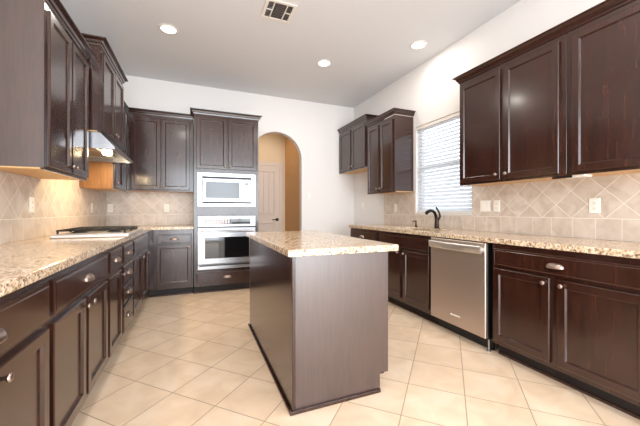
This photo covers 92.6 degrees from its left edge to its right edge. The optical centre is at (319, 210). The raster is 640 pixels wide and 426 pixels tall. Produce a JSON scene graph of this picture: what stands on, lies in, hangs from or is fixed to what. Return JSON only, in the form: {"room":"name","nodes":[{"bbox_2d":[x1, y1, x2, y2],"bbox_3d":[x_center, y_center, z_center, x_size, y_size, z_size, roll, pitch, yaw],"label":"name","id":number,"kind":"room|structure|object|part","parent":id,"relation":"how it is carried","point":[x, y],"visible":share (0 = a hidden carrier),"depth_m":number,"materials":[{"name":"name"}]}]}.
{"room":"kitchen","nodes":[
{"label":"kitchen","id":0,"kind":"room"},
{"bbox_2d":[0,0,105,243],"bbox_3d":[-1.595,-0.400,0.662,0.150,3.050,7.933,0,0,-22],"label":"wall","id":1,"kind":"structure","parent":0,"point":[44,0],"depth_m":2.34,"materials":[{"name":"white paint"}]},
{"bbox_2d":[0,0,94,180],"bbox_3d":[-1.942,-0.792,2.186,0.356,1.085,0.833,0,0,-22],"label":"upper cabinet","id":2,"kind":"object","parent":1,"relation":"attached to","point":[44,74],"visible":1,"depth_m":1.85,"materials":[{"name":"brown wood"}]},
{"bbox_3d":[-1.806,-0.768,1.793,0.294,1.013,0.003,0,0,-22],"label":"panel","id":3,"kind":"part","parent":2,"relation":"part of","materials":[{"name":"brown wood"}]},
{"bbox_3d":[-1.735,-0.750,2.043,0.020,0.960,0.355,0,0,-22],"label":"door","id":4,"kind":"part","parent":2,"relation":"part of","materials":[{"name":"brown wood"}]},
{"bbox_3d":[-1.825,-0.256,2.208,0.020,0.012,0.780,0,0,-22],"label":"frame rail","id":5,"kind":"part","parent":2,"relation":"part of","materials":[{"name":"brown wood"}]},
{"bbox_3d":[-1.943,-1.304,2.187,0.356,0.062,0.830,0,0,-22],"label":"crown molding","id":6,"kind":"part","parent":2,"relation":"part of","materials":[{"name":"brown wood"}]},
{"bbox_3d":[-1.877,-0.750,2.390,0.020,0.960,0.355,0,0,-22],"label":"door","id":7,"kind":"part","parent":2,"relation":"part of","materials":[{"name":"brown wood"}]},
{"bbox_2d":[0,172,105,243],"bbox_3d":[-2.159,-0.160,2.252,0.008,0.740,4.304,0,0,-22],"label":"backsplash","id":8,"kind":"structure","parent":1,"relation":"attached to","point":[59,204],"depth_m":2.51,"materials":[{"name":"beige tile"}]},
{"bbox_2d":[29,197,34,212],"bbox_3d":[-2.173,-0.043,2.309,0.009,0.115,0.070,0,0,-22],"label":"wall outlet","id":9,"kind":"object","parent":8,"relation":"attached to","point":[31,199],"visible":1,"depth_m":2.30,"materials":[{"name":"white plastic"}]},
{"bbox_2d":[67,32,127,149],"bbox_3d":[-2.209,-1.075,2.956,0.447,0.800,0.955,0,0,-22],"label":"upper cabinet","id":10,"kind":"object","parent":1,"relation":"attached to","point":[106,89],"visible":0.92,"depth_m":2.75,"materials":[{"name":"brown wood"}]},
{"bbox_3d":[-2.209,-1.444,2.956,0.447,0.062,0.955,0,0,-22],"label":"crown molding","id":11,"kind":"part","parent":10,"relation":"part of","materials":[{"name":"brown wood"}]},
{"bbox_3d":[-1.960,-1.032,2.834,0.020,0.675,0.390,0,0,-22],"label":"door","id":12,"kind":"part","parent":10,"relation":"part of","materials":[{"name":"brown wood"}]},
{"bbox_3d":[-2.058,-0.681,3.018,0.020,0.012,0.855,0,0,-22],"label":"frame rail","id":13,"kind":"part","parent":10,"relation":"part of","materials":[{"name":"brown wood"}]},
{"bbox_3d":[-2.116,-1.032,3.216,0.020,0.675,0.395,0,0,-22],"label":"door","id":14,"kind":"part","parent":10,"relation":"part of","materials":[{"name":"brown wood"}]},
{"bbox_2d":[79,101,129,191],"bbox_3d":[-2.554,-0.792,3.679,0.356,1.085,0.726,0,0,-22],"label":"upper cabinet","id":15,"kind":"object","parent":1,"relation":"attached to","point":[103,176],"visible":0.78,"depth_m":3.38,"materials":[{"name":"brown wood"}]},
{"bbox_3d":[-2.437,-0.438,3.337,0.297,0.375,0.005,0,0,-22],"label":"panel","id":16,"kind":"part","parent":15,"relation":"part of","materials":[{"name":"orange wood"}]},
{"bbox_3d":[-2.373,-0.750,3.602,0.020,0.960,0.375,0,0,-22],"label":"door","id":17,"kind":"part","parent":15,"relation":"part of","materials":[{"name":"brown wood"}]},
{"bbox_3d":[-2.423,-1.304,3.765,0.050,0.062,0.665,0,0,-22],"label":"crown molding","id":18,"kind":"part","parent":15,"relation":"part of","materials":[{"name":"brown wood"}]},
{"bbox_2d":[89,131,132,162],"bbox_3d":[-2.183,-0.601,2.964,0.500,0.144,0.850,0,0,-22],"label":"range hood","id":19,"kind":"object","parent":1,"relation":"attached to","point":[101,149],"visible":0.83,"depth_m":2.91,"materials":[{"name":"silver metal"}]},
{"bbox_3d":[-2.040,-0.554,2.931,0.080,0.050,0.079,0,0,-22],"label":"lamp bulb","id":20,"kind":"part","parent":19,"relation":"part of","materials":[{"name":"white"}]},
{"bbox_2d":[123,75,353,283],"bbox_3d":[-1.195,-0.400,5.046,3.910,3.050,0.120,0,0,-22],"label":"wall","id":21,"kind":"structure","parent":0,"point":[312,127],"depth_m":5.35,"materials":[{"name":"white paint"}]},
{"bbox_2d":[106,191,192,225],"bbox_3d":[-2.453,-0.033,4.462,1.122,0.484,0.008,0,0,-22],"label":"backsplash","id":22,"kind":"structure","parent":21,"relation":"attached to","point":[129,207],"depth_m":4.44,"materials":[{"name":"beige tile"}]},
{"bbox_2d":[107,204,112,211],"bbox_3d":[-2.921,-0.038,4.261,0.070,0.115,0.009,0,0,-22],"label":"wall outlet","id":23,"kind":"object","parent":22,"relation":"attached to","point":[109,206],"visible":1,"depth_m":4.26,"materials":[{"name":"white plastic"}]},
{"bbox_2d":[164,204,169,211],"bbox_3d":[-2.268,-0.040,4.529,0.070,0.115,0.009,0,0,-22],"label":"wall outlet","id":24,"kind":"object","parent":22,"relation":"attached to","point":[166,206],"visible":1,"depth_m":4.53,"materials":[{"name":"white plastic"}]},
{"bbox_2d":[127,107,193,192],"bbox_3d":[-2.243,-0.818,4.348,0.823,1.095,0.375,0,0,-22],"label":"upper cabinet","id":25,"kind":"object","parent":21,"relation":"attached to","point":[160,144],"visible":0.97,"depth_m":4.21,"materials":[{"name":"brown wood"}]},
{"bbox_3d":[-2.360,-0.775,4.141,0.359,0.970,0.020,0,0,-22],"label":"door","id":26,"kind":"part","parent":25,"relation":"part of","materials":[{"name":"brown wood"}]},
{"bbox_3d":[-2.195,-0.276,4.231,0.823,0.012,0.020,0,0,-22],"label":"frame rail","id":27,"kind":"part","parent":25,"relation":"part of","materials":[{"name":"brown wood"}]},
{"bbox_3d":[-2.182,-1.334,4.197,0.823,0.062,0.050,0,0,-22],"label":"crown molding","id":28,"kind":"part","parent":25,"relation":"part of","materials":[{"name":"brown wood"}]},
{"bbox_3d":[-2.016,-0.775,4.281,0.357,0.970,0.020,0,0,-22],"label":"door","id":29,"kind":"part","parent":25,"relation":"part of","materials":[{"name":"brown wood"}]},
{"bbox_2d":[258,133,284,230],"bbox_3d":[-1.291,-0.250,6.171,1.185,2.750,0.100,0,0,-22],"label":"wall","id":30,"kind":"structure","parent":0,"point":[271,147],"depth_m":6.26,"materials":[{"name":"beige paint"}]},
{"bbox_2d":[258,165,278,231],"bbox_3d":[-1.186,0.105,6.106,0.770,2.020,0.097,0,0,-22],"label":"door","id":31,"kind":"structure","parent":30,"relation":"in","point":[268,176],"depth_m":6.18,"materials":[{"name":"beige paint"}]},
{"bbox_3d":[-1.189,0.585,6.114,0.520,0.640,0.012,0,0,-22],"label":"panel","id":32,"kind":"part","parent":31,"relation":"part of","materials":[{"name":"beige paint"}]},
{"bbox_3d":[-1.189,-0.360,6.114,0.520,0.830,0.012,0,0,-22],"label":"panel","id":33,"kind":"part","parent":31,"relation":"part of","materials":[{"name":"beige paint"}]},
{"bbox_2d":[258,161,282,230],"bbox_3d":[-1.200,0.068,6.141,0.950,2.115,0.021,0,0,-22],"label":"trim","id":34,"kind":"structure","parent":30,"relation":"attached to","point":[280,165],"depth_m":6.29,"materials":[{"name":"beige paint"}]},
{"bbox_2d":[60,0,520,107],"bbox_3d":[0.284,-1.975,1.431,4.210,0.100,7.933,0,0,-22],"label":"ceiling","id":35,"kind":"structure","parent":0,"point":[220,44],"depth_m":3.44,"materials":[{"name":"white paint"}]},
{"bbox_2d":[158,23,178,34],"bbox_3d":[-1.605,-1.919,3.238,0.196,0.011,0.196,0,0,-22],"label":"recessed light","id":36,"kind":"object","parent":35,"relation":"in","point":[166,28],"visible":1,"depth_m":3.23,"materials":[{"name":"white"}]},
{"bbox_2d":[260,0,296,23],"bbox_3d":[-0.400,-1.921,2.946,0.292,0.008,0.292,0,0,-22],"label":"ceiling vent","id":37,"kind":"object","parent":35,"relation":"in","point":[276,10],"visible":1,"depth_m":2.94,"materials":[{"name":"white metal"}]},
{"bbox_2d":[316,59,330,66],"bbox_3d":[0.052,-1.919,3.984,0.196,0.011,0.196,0,0,-22],"label":"recessed light","id":38,"kind":"object","parent":35,"relation":"in","point":[323,63],"visible":1,"depth_m":3.97,"materials":[{"name":"white"}]},
{"bbox_2d":[410,40,426,49],"bbox_3d":[1.141,-1.919,3.547,0.196,0.011,0.196,0,0,-22],"label":"recessed light","id":39,"kind":"object","parent":35,"relation":"in","point":[419,44],"visible":1,"depth_m":3.53,"materials":[{"name":"white"}]},
{"bbox_2d":[285,137,298,230],"bbox_3d":[-0.513,-0.250,5.967,0.100,2.750,1.066,0,0,-22],"label":"wall","id":40,"kind":"structure","parent":0,"point":[291,153],"depth_m":5.93,"materials":[{"name":"brown paint"}]},
{"bbox_2d":[71,284,639,425],"bbox_3d":[0.063,1.175,1.971,4.510,0.100,9.400,0,0,-22],"label":"floor","id":41,"kind":"structure","parent":0,"point":[191,359],"depth_m":1.98,"materials":[{"name":"tile"}]},
{"bbox_2d":[0,278,48,425],"bbox_3d":[-1.186,0.688,0.729,0.653,0.875,0.808,0,0,-22],"label":"base cabinet","id":42,"kind":"object","parent":41,"relation":"on","point":[24,312],"visible":0.98,"depth_m":1.04,"materials":[{"name":"brown wood"}]},
{"bbox_3d":[-0.899,0.351,0.854,0.028,0.034,0.104,0,0,-22],"label":"cup pull","id":43,"kind":"part","parent":42,"relation":"part of","materials":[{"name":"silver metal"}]},
{"bbox_3d":[-0.920,0.492,0.899,0.028,0.028,0.028,0,0,-22],"label":"knob","id":44,"kind":"part","parent":42,"relation":"part of","materials":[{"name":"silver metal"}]},
{"bbox_3d":[-0.922,0.352,0.844,0.022,0.145,0.751,0,0,-22],"label":"drawer","id":45,"kind":"part","parent":42,"relation":"part of","materials":[{"name":"brown wood"}]},
{"bbox_3d":[-0.998,0.719,1.026,0.020,0.523,0.356,0,0,-22],"label":"door","id":46,"kind":"part","parent":42,"relation":"part of","materials":[{"name":"brown wood"}]},
{"bbox_2d":[45,251,107,425],"bbox_3d":[-1.504,0.688,1.507,0.653,0.875,0.868,0,0,-22],"label":"base cabinet","id":47,"kind":"object","parent":41,"relation":"on","point":[77,324],"visible":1,"depth_m":1.48,"materials":[{"name":"brown wood"}]},
{"bbox_3d":[-1.157,0.719,1.416,0.020,0.523,0.393,0,0,-22],"label":"door","id":48,"kind":"part","parent":47,"relation":"part of","materials":[{"name":"brown wood"}]},
{"bbox_3d":[-1.238,0.352,1.615,0.022,0.145,0.823,0,0,-22],"label":"drawer","id":49,"kind":"part","parent":47,"relation":"part of","materials":[{"name":"brown wood"}]},
{"bbox_3d":[-1.215,0.351,1.624,0.028,0.034,0.104,0,0,-22],"label":"cup pull","id":50,"kind":"part","parent":47,"relation":"part of","materials":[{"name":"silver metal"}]},
{"bbox_3d":[-1.320,0.719,1.813,0.020,0.523,0.395,0,0,-22],"label":"door","id":51,"kind":"part","parent":47,"relation":"part of","materials":[{"name":"brown wood"}]},
{"bbox_2d":[105,244,125,365],"bbox_3d":[-1.748,0.688,2.104,0.653,0.875,0.418,0,0,-22],"label":"base cabinet","id":52,"kind":"object","parent":41,"relation":"on","point":[114,278],"visible":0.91,"depth_m":2.18,"materials":[{"name":"brown wood"}]},
{"bbox_3d":[-1.483,0.352,2.213,0.022,0.145,0.370,0,0,-22],"label":"drawer","id":53,"kind":"part","parent":52,"relation":"part of","materials":[{"name":"brown wood"}]},
{"bbox_3d":[-1.484,0.719,2.213,0.020,0.523,0.370,0,0,-22],"label":"door","id":54,"kind":"part","parent":52,"relation":"part of","materials":[{"name":"brown wood"}]},
{"bbox_2d":[120,239,132,339],"bbox_3d":[-1.913,0.688,2.506,0.653,0.875,0.448,0,0,-22],"label":"base cabinet","id":55,"kind":"object","parent":41,"relation":"on","point":[127,247],"visible":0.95,"depth_m":2.56,"materials":[{"name":"brown wood"}]},
{"bbox_3d":[-1.648,0.518,2.617,0.022,0.143,0.397,0,0,-22],"label":"drawer","id":56,"kind":"part","parent":55,"relation":"part of","materials":[{"name":"brown wood"}]},
{"bbox_3d":[-1.648,0.352,2.617,0.022,0.145,0.397,0,0,-22],"label":"drawer","id":57,"kind":"part","parent":55,"relation":"part of","materials":[{"name":"brown wood"}]},
{"bbox_3d":[-1.648,0.878,2.617,0.022,0.203,0.397,0,0,-22],"label":"drawer","id":58,"kind":"part","parent":55,"relation":"part of","materials":[{"name":"brown wood"}]},
{"bbox_3d":[-1.648,0.683,2.617,0.022,0.143,0.397,0,0,-22],"label":"drawer","id":59,"kind":"part","parent":55,"relation":"part of","materials":[{"name":"brown wood"}]},
{"bbox_2d":[131,233,148,320],"bbox_3d":[-2.168,0.688,3.127,0.651,0.875,0.890,0,0,-22],"label":"base cabinet","id":60,"kind":"object","parent":41,"relation":"on","point":[139,257],"visible":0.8,"depth_m":3.17,"materials":[{"name":"brown wood"}]},
{"bbox_2d":[0,225,193,296],"bbox_3d":[-1.635,0.230,2.455,1.131,0.038,4.342,0,0,-22],"label":"countertop","id":61,"kind":"structure","parent":60,"relation":"on","point":[23,263],"depth_m":1.51,"materials":[{"name":"stone"}]},
{"bbox_2d":[50,226,142,238],"bbox_3d":[-1.921,0.180,2.715,0.510,0.062,0.720,0,0,-22],"label":"gas cooktop","id":62,"kind":"object","parent":61,"relation":"in","point":[99,231],"visible":1,"depth_m":2.46,"materials":[{"name":"silver metal"}]},
{"bbox_3d":[-1.832,0.719,3.064,0.020,0.523,0.470,0,0,-22],"label":"door","id":63,"kind":"part","parent":60,"relation":"part of","materials":[{"name":"brown wood"}]},
{"bbox_3d":[-1.997,0.719,3.467,0.020,0.523,0.330,0,0,-22],"label":"door","id":64,"kind":"part","parent":60,"relation":"part of","materials":[{"name":"brown wood"}]},
{"bbox_2d":[145,231,148,296],"bbox_3d":[-2.530,0.688,3.947,0.602,0.875,0.899,0,0,-22],"label":"base cabinet","id":65,"kind":"object","parent":41,"relation":"on","point":[147,233],"visible":0.04,"depth_m":3.80,"materials":[{"name":"brown wood"}]},
{"bbox_2d":[149,229,192,296],"bbox_3d":[-2.052,0.688,4.271,0.524,0.875,0.662,0,0,-22],"label":"base cabinet","id":66,"kind":"object","parent":41,"relation":"on","point":[170,251],"visible":0.98,"depth_m":4.00,"materials":[{"name":"brown wood"}]},
{"bbox_3d":[-1.971,1.114,4.072,0.524,0.022,0.014,0,0,-22],"label":"shoe molding","id":67,"kind":"part","parent":66,"relation":"part of","materials":[{"name":"brown wood"}]},
{"bbox_3d":[-1.912,0.370,4.013,0.418,0.120,0.022,0,0,-22],"label":"drawer","id":68,"kind":"part","parent":66,"relation":"part of","materials":[{"name":"brown wood"}]},
{"bbox_3d":[-1.913,0.715,4.014,0.418,0.540,0.020,0,0,-22],"label":"door","id":69,"kind":"part","parent":66,"relation":"part of","materials":[{"name":"brown wood"}]},
{"bbox_2d":[190,107,261,293],"bbox_3d":[-1.401,-0.120,4.527,0.960,2.490,0.682,0,0,-22],"label":"oven tower","id":70,"kind":"object","parent":41,"relation":"on","point":[226,142],"visible":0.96,"depth_m":4.22,"materials":[{"name":"brown wood"}]},
{"bbox_3d":[-1.475,-0.922,4.171,0.397,0.705,0.020,0,0,-22],"label":"door","id":71,"kind":"part","parent":70,"relation":"part of","materials":[{"name":"brown wood"}]},
{"bbox_3d":[-1.311,1.114,4.307,0.860,0.022,0.014,0,0,-22],"label":"shoe molding","id":72,"kind":"part","parent":70,"relation":"part of","materials":[{"name":"brown wood"}]},
{"bbox_3d":[-1.286,0.910,4.247,0.804,0.150,0.022,0,0,-22],"label":"drawer","id":73,"kind":"part","parent":70,"relation":"part of","materials":[{"name":"brown wood"}]},
{"bbox_3d":[-1.401,-1.334,4.527,0.960,0.062,0.682,0,0,-22],"label":"crown molding","id":74,"kind":"part","parent":70,"relation":"part of","materials":[{"name":"brown wood"}]},
{"bbox_2d":[198,215,254,269],"bbox_3d":[-1.377,0.435,4.468,0.768,0.730,0.666,0,0,-22],"label":"wall oven","id":75,"kind":"object","parent":70,"relation":"in","point":[223,242],"visible":0.91,"depth_m":4.21,"materials":[{"name":"silver metal"}]},
{"bbox_3d":[-1.392,0.145,4.183,0.354,0.080,0.002,0,0,-22],"label":"touch panel","id":76,"kind":"part","parent":75,"relation":"part of","materials":[{"name":"grey"}]},
{"bbox_3d":[-1.284,0.478,4.241,0.768,0.493,0.040,0,0,-22],"label":"door","id":77,"kind":"part","parent":75,"relation":"part of","materials":[{"name":"silver metal"}]},
{"bbox_3d":[-1.285,0.145,4.245,0.768,0.150,0.032,0,0,-22],"label":"control panel","id":78,"kind":"part","parent":75,"relation":"part of","materials":[{"name":"silver metal"}]},
{"bbox_3d":[-1.263,0.280,4.191,0.690,0.025,0.066,0,0,-22],"label":"door handle","id":79,"kind":"part","parent":75,"relation":"part of","materials":[{"name":"silver metal"}]},
{"bbox_2d":[198,172,254,206],"bbox_3d":[-1.363,-0.287,4.436,0.768,0.455,0.456,0,0,-22],"label":"microwave","id":80,"kind":"object","parent":70,"relation":"in","point":[230,190],"visible":1,"depth_m":4.22,"materials":[{"name":"white plastic"}]},
{"bbox_3d":[-1.333,-0.282,4.203,0.448,0.225,0.002,0,0,-22],"label":"door glass","id":81,"kind":"part","parent":80,"relation":"part of","materials":[{"name":"grey glass"}]},
{"bbox_3d":[-1.285,-0.280,4.243,0.650,0.320,0.036,0,0,-22],"label":"door","id":82,"kind":"part","parent":80,"relation":"part of","materials":[{"name":"silver metal"}]},
{"bbox_3d":[-1.278,-0.280,4.226,0.638,0.300,0.002,0,0,-22],"label":"door trim","id":83,"kind":"part","parent":80,"relation":"part of","materials":[{"name":"white plastic"}]},
{"bbox_3d":[-1.095,-0.922,4.326,0.391,0.705,0.020,0,0,-22],"label":"door","id":84,"kind":"part","parent":70,"relation":"part of","materials":[{"name":"brown wood"}]},
{"bbox_2d":[246,230,397,415],"bbox_3d":[-0.121,0.668,2.454,0.710,0.914,1.485,0,0,-22],"label":"kitchen island","id":85,"kind":"object","parent":41,"relation":"on","point":[318,324],"visible":1,"depth_m":1.83,"materials":[{"name":"brown wood"}]},
{"bbox_3d":[-0.417,0.688,2.336,0.008,0.875,1.372,0,0,-22],"label":"panel","id":86,"kind":"part","parent":85,"relation":"part of","materials":[{"name":"brown wood"}]},
{"bbox_3d":[-0.163,1.114,2.440,0.585,0.022,1.428,0,0,-22],"label":"shoe molding","id":87,"kind":"part","parent":85,"relation":"part of","materials":[{"name":"brown wood"}]},
{"bbox_3d":[0.134,0.688,1.812,0.631,0.875,0.014,0,0,-22],"label":"panel","id":88,"kind":"part","parent":85,"relation":"part of","materials":[{"name":"brown wood"}]},
{"bbox_2d":[350,228,378,240],"bbox_3d":[0.858,0.688,4.317,0.658,0.875,0.758,0,0,-22],"label":"drawer","id":89,"kind":"object","parent":41,"relation":"on","point":[367,234],"visible":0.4,"depth_m":4.14,"materials":[{"name":"brown wood"}]},
{"bbox_2d":[379,231,437,324],"bbox_3d":[1.181,0.688,3.529,0.656,0.875,0.942,0,0,-22],"label":"base cabinet","id":90,"kind":"object","parent":41,"relation":"on","point":[409,267],"visible":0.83,"depth_m":3.28,"materials":[{"name":"brown wood"}]},
{"bbox_3d":[0.827,0.708,3.630,0.020,0.545,0.417,0,0,-22],"label":"door","id":91,"kind":"part","parent":90,"relation":"part of","materials":[{"name":"brown wood"}]},
{"bbox_3d":[0.983,1.114,3.448,0.014,0.022,0.942,0,0,-22],"label":"shoe molding","id":92,"kind":"part","parent":90,"relation":"part of","materials":[{"name":"brown wood"}]},
{"bbox_3d":[1.001,0.708,3.205,0.020,0.545,0.405,0,0,-22],"label":"door","id":93,"kind":"part","parent":90,"relation":"part of","materials":[{"name":"brown wood"}]},
{"bbox_2d":[429,237,494,351],"bbox_3d":[1.446,0.689,2.795,0.668,0.872,0.606,0,0,-22],"label":"dishwasher","id":94,"kind":"object","parent":41,"relation":"on","point":[461,270],"visible":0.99,"depth_m":2.61,"materials":[{"name":"silver metal"}]},
{"bbox_3d":[1.163,0.312,2.679,0.056,0.062,0.570,0,0,-22],"label":"handle","id":95,"kind":"part","parent":94,"relation":"part of","materials":[{"name":"silver metal"}]},
{"bbox_3d":[1.283,1.073,2.728,0.020,0.096,0.598,0,0,-22],"label":"toe panel","id":96,"kind":"part","parent":94,"relation":"part of","materials":[{"name":"black plastic"}]},
{"bbox_2d":[493,243,639,419],"bbox_3d":[1.779,0.688,2.065,0.658,0.875,0.925,0,0,-22],"label":"base cabinet","id":97,"kind":"object","parent":41,"relation":"on","point":[572,319],"visible":0.99,"depth_m":1.88,"materials":[{"name":"brown wood"}]},
{"bbox_3d":[1.421,0.715,2.177,0.020,0.551,0.403,0,0,-22],"label":"door","id":98,"kind":"part","parent":97,"relation":"part of","materials":[{"name":"brown wood"}]},
{"bbox_3d":[1.488,0.352,1.947,0.028,0.034,0.104,0,0,-22],"label":"cup pull","id":99,"kind":"part","parent":97,"relation":"part of","materials":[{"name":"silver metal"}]},
{"bbox_3d":[1.510,0.354,1.957,0.022,0.132,0.878,0,0,-22],"label":"drawer","id":100,"kind":"part","parent":97,"relation":"part of","materials":[{"name":"brown wood"}]},
{"bbox_3d":[1.582,1.114,1.984,0.014,0.022,0.925,0,0,-22],"label":"shoe molding","id":101,"kind":"part","parent":97,"relation":"part of","materials":[{"name":"brown wood"}]},
{"bbox_3d":[1.596,0.715,1.750,0.020,0.551,0.430,0,0,-22],"label":"door","id":102,"kind":"part","parent":97,"relation":"part of","materials":[{"name":"brown wood"}]},
{"bbox_3d":[2.045,0.688,1.416,0.658,0.875,0.473,0,0,-22],"label":"base cabinet","id":103,"kind":"object","parent":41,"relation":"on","visible":0},
{"bbox_2d":[349,224,639,258],"bbox_3d":[1.433,0.230,2.942,0.637,0.038,3.760,0,0,-22],"label":"countertop","id":104,"kind":"structure","parent":103,"relation":"on","point":[627,249],"depth_m":2.24,"materials":[{"name":"stone"}]},
{"bbox_2d":[425,207,440,228],"bbox_3d":[1.324,0.082,3.591,0.204,0.257,0.079,0,0,-22],"label":"kitchen faucet","id":105,"kind":"object","parent":104,"relation":"on","point":[427,212],"visible":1,"depth_m":3.60,"materials":[{"name":"black metal"}]},
{"bbox_3d":[1.311,0.042,3.594,0.185,0.124,0.040,0,0,-22],"label":"spout","id":106,"kind":"part","parent":105,"relation":"part of","materials":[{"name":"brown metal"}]},
{"bbox_2d":[354,0,631,241],"bbox_3d":[2.163,-0.400,2.200,0.150,3.050,7.933,0,0,-22],"label":"wall","id":107,"kind":"structure","parent":0,"point":[429,90],"depth_m":3.62,"materials":[{"name":"white paint"}]},
{"bbox_2d":[337,114,383,173],"bbox_3d":[0.667,-1.075,5.184,0.356,0.800,1.020,0,0,-22],"label":"upper cabinet","id":108,"kind":"object","parent":107,"relation":"attached to","point":[353,137],"visible":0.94,"depth_m":5.07,"materials":[{"name":"brown wood"}]},
{"bbox_3d":[0.440,-1.032,5.372,0.020,0.675,0.430,0,0,-22],"label":"door","id":109,"kind":"part","parent":108,"relation":"part of","materials":[{"name":"brown wood"}]},
{"bbox_3d":[0.618,-1.032,4.937,0.020,0.675,0.440,0,0,-22],"label":"door","id":110,"kind":"part","parent":108,"relation":"part of","materials":[{"name":"brown wood"}]},
{"bbox_3d":[0.667,-1.444,5.184,0.356,0.062,1.020,0,0,-22],"label":"crown molding","id":111,"kind":"part","parent":108,"relation":"part of","materials":[{"name":"brown wood"}]},
{"bbox_2d":[363,108,415,194],"bbox_3d":[0.978,-0.797,4.422,0.356,1.095,0.795,0,0,-22],"label":"upper cabinet","id":112,"kind":"object","parent":107,"relation":"attached to","point":[390,140],"visible":1,"depth_m":4.15,"materials":[{"name":"brown wood"}]},
{"bbox_3d":[0.788,-0.750,4.523,0.020,0.960,0.295,0,0,-22],"label":"door","id":113,"kind":"part","parent":112,"relation":"part of","materials":[{"name":"brown wood"}]},
{"bbox_3d":[0.913,-0.750,4.217,0.020,0.960,0.295,0,0,-22],"label":"door","id":114,"kind":"part","parent":112,"relation":"part of","materials":[{"name":"brown wood"}]},
{"bbox_3d":[0.978,-1.314,4.422,0.356,0.062,0.795,0,0,-22],"label":"crown molding","id":115,"kind":"part","parent":112,"relation":"part of","materials":[{"name":"brown wood"}]},
{"bbox_2d":[415,213,471,214],"bbox_3d":[1.491,0.041,3.719,0.080,0.020,0.915,0,0,-22],"label":"trim","id":116,"kind":"structure","parent":107,"relation":"attached to","point":[415,213],"depth_m":3.63,"materials":[{"name":"white"}]},
{"bbox_2d":[420,119,471,213],"bbox_3d":[1.553,-0.547,3.744,0.050,1.156,0.895,0,0,-22],"label":"window","id":117,"kind":"structure","parent":107,"relation":"in","point":[458,119],"depth_m":3.80,"materials":[{"name":"white"}]},
{"bbox_2d":[417,112,471,212],"bbox_3d":[1.492,-0.547,3.719,0.052,1.148,0.879,0,0,-22],"label":"window blind","id":118,"kind":"object","parent":117,"relation":"attached to","point":[456,201],"visible":0.67,"depth_m":3.73,"materials":[{"name":"white plastic"}]},
{"bbox_3d":[1.468,-0.537,3.710,0.002,1.096,0.618,0,0,-22],"label":"ladder cord","id":119,"kind":"part","parent":118,"relation":"part of","materials":[{"name":"white fabric"}]},
{"bbox_3d":[1.492,0.018,3.720,0.048,0.018,0.879,0,0,-22],"label":"rail","id":120,"kind":"part","parent":118,"relation":"part of","materials":[{"name":"white plastic"}]},
{"bbox_2d":[452,23,566,185],"bbox_3d":[1.686,-0.790,2.692,0.356,1.080,1.003,0,0,-22],"label":"upper cabinet","id":121,"kind":"object","parent":107,"relation":"attached to","point":[513,104],"visible":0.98,"depth_m":2.50,"materials":[{"name":"brown wood"}]},
{"bbox_3d":[1.476,-0.750,2.841,0.020,0.960,0.430,0,0,-22],"label":"door","id":122,"kind":"part","parent":121,"relation":"part of","materials":[{"name":"brown wood"}]},
{"bbox_3d":[1.686,-1.299,2.692,0.356,0.062,1.003,0,0,-22],"label":"crown molding","id":123,"kind":"part","parent":121,"relation":"part of","materials":[{"name":"brown wood"}]},
{"bbox_3d":[1.587,-0.256,2.625,0.020,0.012,0.953,0,0,-22],"label":"frame rail","id":124,"kind":"part","parent":121,"relation":"part of","materials":[{"name":"brown wood"}]},
{"bbox_3d":[1.652,-0.750,2.412,0.020,0.960,0.427,0,0,-22],"label":"door","id":125,"kind":"part","parent":121,"relation":"part of","materials":[{"name":"brown wood"}]},
{"bbox_2d":[552,174,591,178],"bbox_3d":[1.824,-0.244,2.216,0.105,0.018,0.200,0,0,-22],"label":"light","id":126,"kind":"object","parent":121,"relation":"attached to","point":[582,175],"visible":0.97,"depth_m":2.18,"materials":[{"name":"white plastic"}]},
{"bbox_2d":[384,173,639,241],"bbox_3d":[1.734,-0.025,3.038,0.008,0.470,3.810,0,0,-22],"label":"backsplash","id":127,"kind":"structure","parent":107,"relation":"attached to","point":[560,207],"depth_m":2.56,"materials":[{"name":"beige tile"}]},
{"bbox_2d":[480,200,489,211],"bbox_3d":[1.688,-0.047,3.127,0.010,0.115,0.116,0,0,-22],"label":"wall switch","id":128,"kind":"object","parent":127,"relation":"attached to","point":[484,205],"visible":1,"depth_m":3.12,"materials":[{"name":"white plastic"}]},
{"bbox_2d":[493,200,499,211],"bbox_3d":[1.737,-0.046,3.008,0.009,0.115,0.070,0,0,-22],"label":"wall outlet","id":129,"kind":"object","parent":127,"relation":"attached to","point":[496,203],"visible":1,"depth_m":3.00,"materials":[{"name":"white plastic"}]},
{"bbox_2d":[589,198,599,212],"bbox_3d":[2.039,-0.037,2.271,0.009,0.115,0.070,0,0,-22],"label":"wall outlet","id":130,"kind":"object","parent":127,"relation":"attached to","point":[594,203],"visible":1,"depth_m":2.27,"materials":[{"name":"white plastic"}]},
{"bbox_2d":[562,0,639,176],"bbox_3d":[2.085,-0.790,1.718,0.356,1.080,1.100,0,0,-22],"label":"upper cabinet","id":131,"kind":"object","parent":107,"relation":"attached to","point":[603,40],"visible":0.97,"depth_m":1.97,"materials":[{"name":"brown wood"}]},
{"bbox_3d":[2.085,-1.299,1.718,0.356,0.062,1.100,0,0,-22],"label":"crown molding","id":132,"kind":"part","parent":131,"relation":"part of","materials":[{"name":"brown wood"}]},
{"bbox_3d":[1.967,-0.256,1.696,0.020,0.012,1.050,0,0,-22],"label":"frame rail","id":133,"kind":"part","parent":131,"relation":"part of","materials":[{"name":"brown wood"}]}
]}

